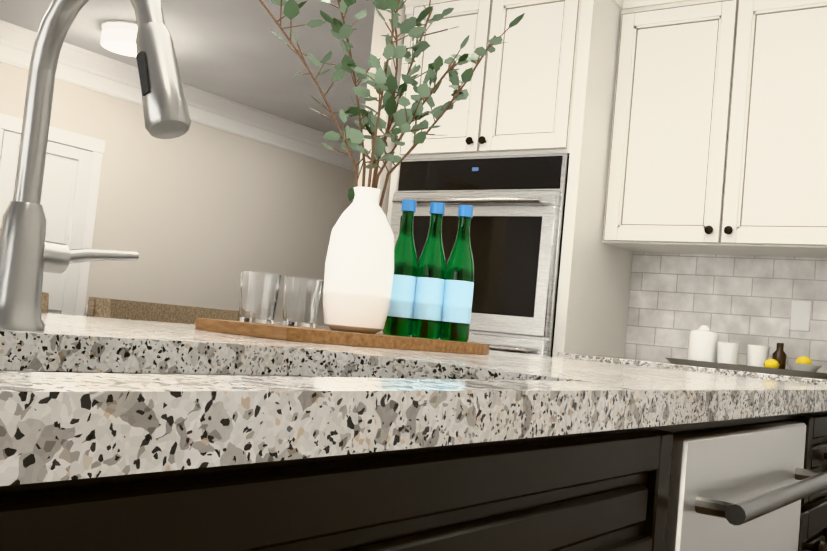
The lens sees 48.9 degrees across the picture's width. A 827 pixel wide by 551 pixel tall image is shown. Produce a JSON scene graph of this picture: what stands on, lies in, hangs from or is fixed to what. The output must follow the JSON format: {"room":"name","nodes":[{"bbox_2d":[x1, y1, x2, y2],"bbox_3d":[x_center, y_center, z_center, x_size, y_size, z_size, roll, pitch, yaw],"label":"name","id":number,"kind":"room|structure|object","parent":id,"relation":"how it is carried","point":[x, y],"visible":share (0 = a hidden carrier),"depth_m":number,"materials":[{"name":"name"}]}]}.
{"room":"kitchen","nodes":[
{"label":"kitchen","id":0,"kind":"room"},
{"bbox_2d":[0,62,358,326],"bbox_3d":[-1.715,-0.122,7.907,0.120,2.740,6.060,3,-4,36],"label":"wall","id":1,"kind":"structure","parent":0,"point":[196,214],"depth_m":7.60,"materials":[{"name":"white paint"}]},
{"bbox_2d":[0,131,92,314],"bbox_3d":[-2.666,0.053,6.415,0.083,2.020,0.700,3,-4,36],"label":"hall door","id":2,"kind":"structure","parent":1,"relation":"in","point":[65,186],"depth_m":6.57,"materials":[{"name":"white wood"}]},
{"bbox_2d":[0,113,105,315],"bbox_3d":[-2.687,0.002,6.436,0.024,2.140,0.900,3,-4,36],"label":"door frame","id":3,"kind":"structure","parent":1,"relation":"attached to","point":[96,146],"depth_m":6.75,"materials":[{"name":"white wood"}]},
{"bbox_2d":[0,20,360,172],"bbox_3d":[-1.549,-1.362,7.858,0.100,0.250,5.959,3,-4,36],"label":"crown molding","id":4,"kind":"structure","parent":1,"relation":"attached to","point":[84,68],"depth_m":7.43,"materials":[{"name":"white"}]},
{"bbox_2d":[84,306,329,328],"bbox_3d":[-1.270,0.813,8.466,0.030,0.750,4.190,3,-4,36],"label":"trim","id":5,"kind":"structure","parent":1,"relation":"attached to","point":[86,307],"depth_m":8.45,"materials":[{"name":"white"}]},
{"bbox_2d":[0,0,374,144],"bbox_3d":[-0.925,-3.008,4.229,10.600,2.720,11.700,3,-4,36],"label":"ceiling","id":6,"kind":"structure","parent":0,"point":[238,51],"depth_m":6.16,"materials":[{"name":"paint"}]},
{"bbox_2d":[101,20,137,56],"bbox_3d":[-1.874,-1.560,6.017,0.380,0.130,0.380,3,-4,36],"label":"flush-mount light","id":7,"kind":"object","parent":6,"relation":"attached to","point":[118,36],"visible":0.56,"depth_m":5.86,"materials":[{"name":"white glass"}]},
{"bbox_2d":[358,4,406,216],"bbox_3d":[1.351,0.062,6.098,0.120,2.740,5.420,3,-4,36],"label":"wall","id":8,"kind":"structure","parent":0,"point":[378,43],"depth_m":3.94,"materials":[{"name":"white paint"}]},
{"bbox_3d":[-1.313,1.097,3.990,10.600,0.060,11.700,3,-4,36],"label":"floor","id":9,"kind":"structure","parent":0,"visible":0},
{"bbox_2d":[41,292,48,312],"bbox_3d":[-0.823,0.498,1.657,0.537,0.958,0.500,3,-4,36],"label":"stool","id":10,"kind":"object","parent":9,"relation":"on","point":[44,302],"visible":0.02,"depth_m":2.00,"materials":[{"name":"brown wood"}]},
{"bbox_2d":[87,297,238,323],"bbox_3d":[-0.465,0.561,2.159,0.537,0.958,0.500,3,-4,36],"label":"stool","id":11,"kind":"object","parent":9,"relation":"on","point":[122,309],"visible":0.19,"depth_m":2.28,"materials":[{"name":"beige wicker"}]},
{"bbox_2d":[0,356,826,550],"bbox_3d":[-0.262,0.563,1.232,1.185,0.880,2.183,3,-4,36],"label":"kitchen island","id":12,"kind":"object","parent":9,"relation":"on","point":[553,483],"depth_m":0.58,"materials":[{"name":"dark painted wood"},{"name":"granite"}]},
{"bbox_2d":[0,315,826,447],"bbox_3d":[-0.261,0.108,1.293,1.286,0.039,2.230,3,-4,36],"label":"island countertop","id":13,"kind":"structure","parent":12,"relation":"on","point":[381,387],"depth_m":0.70,"materials":[{"name":"white stone"}]},
{"bbox_2d":[0,0,190,331],"bbox_3d":[-0.273,-0.115,0.893,0.252,0.357,0.161,3,-4,36],"label":"faucet","id":14,"kind":"object","parent":13,"relation":"on","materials":[{"name":"silver metal"}]},
{"bbox_2d":[195,318,489,353],"bbox_3d":[-0.109,0.115,1.691,0.322,0.020,0.547,3,-4,41],"label":"wood tray","id":15,"kind":"object","parent":13,"relation":"on","point":[304,334],"visible":0.85,"depth_m":1.51,"materials":[{"name":"brown wood"}]},
{"bbox_2d":[239,271,281,323],"bbox_3d":[-0.281,0.041,1.651,0.074,0.090,0.074,3,-4,36],"label":"glass","id":16,"kind":"object","parent":15,"relation":"on","point":[259,292],"visible":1,"depth_m":1.62,"materials":[{"name":"clear glass"}]},
{"bbox_2d":[282,277,322,327],"bbox_3d":[-0.210,0.051,1.708,0.074,0.090,0.074,3,-4,36],"label":"glass","id":17,"kind":"object","parent":15,"relation":"on","point":[301,299],"visible":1,"depth_m":1.68,"materials":[{"name":"clear glass"}]},
{"bbox_2d":[259,0,524,333],"bbox_3d":[-0.074,-0.281,1.690,0.406,0.772,0.522,3,-4,36],"label":"vase","id":18,"kind":"object","parent":15,"relation":"on","point":[359,274],"visible":1,"depth_m":1.64,"materials":[{"name":"white ceramic"}]},
{"bbox_2d":[382,199,416,336],"bbox_3d":[-0.020,-0.015,1.753,0.058,0.262,0.058,3,-4,36],"label":"bottle","id":19,"kind":"object","parent":15,"relation":"on","point":[399,320],"visible":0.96,"depth_m":1.73,"materials":[{"name":"green glass"}]},
{"bbox_2d":[411,202,445,338],"bbox_3d":[0.035,-0.010,1.755,0.058,0.262,0.058,3,-4,36],"label":"bottle","id":20,"kind":"object","parent":15,"relation":"on","point":[429,296],"visible":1,"depth_m":1.73,"materials":[{"name":"green glass"}]},
{"bbox_2d":[440,205,473,341],"bbox_3d":[0.090,-0.005,1.757,0.058,0.262,0.058,3,-4,36],"label":"bottle","id":21,"kind":"object","parent":15,"relation":"on","point":[457,302],"visible":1,"depth_m":1.73,"materials":[{"name":"green glass"}]},
{"bbox_2d":[664,420,826,550],"bbox_3d":[0.279,0.629,1.393,0.549,0.844,0.612,3,-4,36],"label":"dishwasher","id":22,"kind":"object","parent":12,"relation":"in","point":[745,487],"visible":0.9,"depth_m":1.20,"materials":[{"name":"grey metal"}]},
{"bbox_2d":[377,0,584,356],"bbox_3d":[0.367,0.050,3.850,0.861,2.320,0.638,3,-4,36],"label":"tall cabinet","id":23,"kind":"object","parent":9,"relation":"on","point":[521,99],"depth_m":3.62,"materials":[{"name":"white wood"}]},
{"bbox_2d":[380,153,568,356],"bbox_3d":[0.340,0.157,3.803,0.780,1.224,0.664,3,-4,36],"label":"double oven","id":24,"kind":"object","parent":23,"relation":"in","point":[517,202],"visible":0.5,"depth_m":3.49,"materials":[{"name":"grey metal"}]},
{"bbox_2d":[553,0,712,370],"bbox_3d":[0.913,0.079,3.458,0.484,2.320,0.638,3,-4,36],"label":"tall cabinet","id":25,"kind":"object","parent":9,"relation":"on","point":[689,137],"depth_m":3.52,"materials":[{"name":"white wood"}]},
{"bbox_2d":[685,0,826,385],"bbox_3d":[1.322,0.100,3.165,0.522,2.320,0.638,3,-4,36],"label":"tall cabinet","id":26,"kind":"object","parent":9,"relation":"on","point":[760,254],"depth_m":3.31,"materials":[{"name":"white"}]},
{"bbox_2d":[665,357,826,378],"bbox_3d":[1.172,0.326,3.208,0.580,0.018,0.267,3,-4,36],"label":"tray","id":27,"kind":"object","parent":26,"relation":"on","point":[751,368],"visible":0.9,"depth_m":3.08,"materials":[{"name":"grey metal"}]},
{"bbox_2d":[687,325,718,362],"bbox_3d":[1.055,0.252,3.313,0.104,0.142,0.102,3,-4,36],"label":"canister","id":28,"kind":"object","parent":27,"relation":"on","point":[702,342],"visible":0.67,"depth_m":3.27,"materials":[{"name":"white ceramic"}]},
{"bbox_2d":[717,342,739,364],"bbox_3d":[1.116,0.281,3.229,0.076,0.085,0.076,3,-4,36],"label":"mug","id":29,"kind":"object","parent":27,"relation":"on","point":[727,353],"visible":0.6,"depth_m":3.20,"materials":[{"name":"white ceramic"}]},
{"bbox_2d":[747,344,769,366],"bbox_3d":[1.218,0.290,3.217,0.076,0.085,0.076,3,-4,36],"label":"mug","id":30,"kind":"object","parent":27,"relation":"on","point":[757,355],"visible":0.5,"depth_m":3.19,"materials":[{"name":"white ceramic"}]},
{"bbox_2d":[772,343,786,368],"bbox_3d":[1.281,0.287,3.184,0.048,0.100,0.047,3,-4,36],"label":"bottle","id":31,"kind":"object","parent":27,"relation":"on","point":[779,355],"visible":0.75,"depth_m":3.17,"materials":[{"name":"brown glass"}]},
{"bbox_2d":[764,356,821,371],"bbox_3d":[1.299,0.303,3.105,0.176,0.061,0.145,3,-4,36],"label":"lemon bowl","id":32,"kind":"object","parent":27,"relation":"on","point":[803,363],"visible":0.75,"depth_m":3.08,"materials":[{"name":"yellow food"}]}
]}

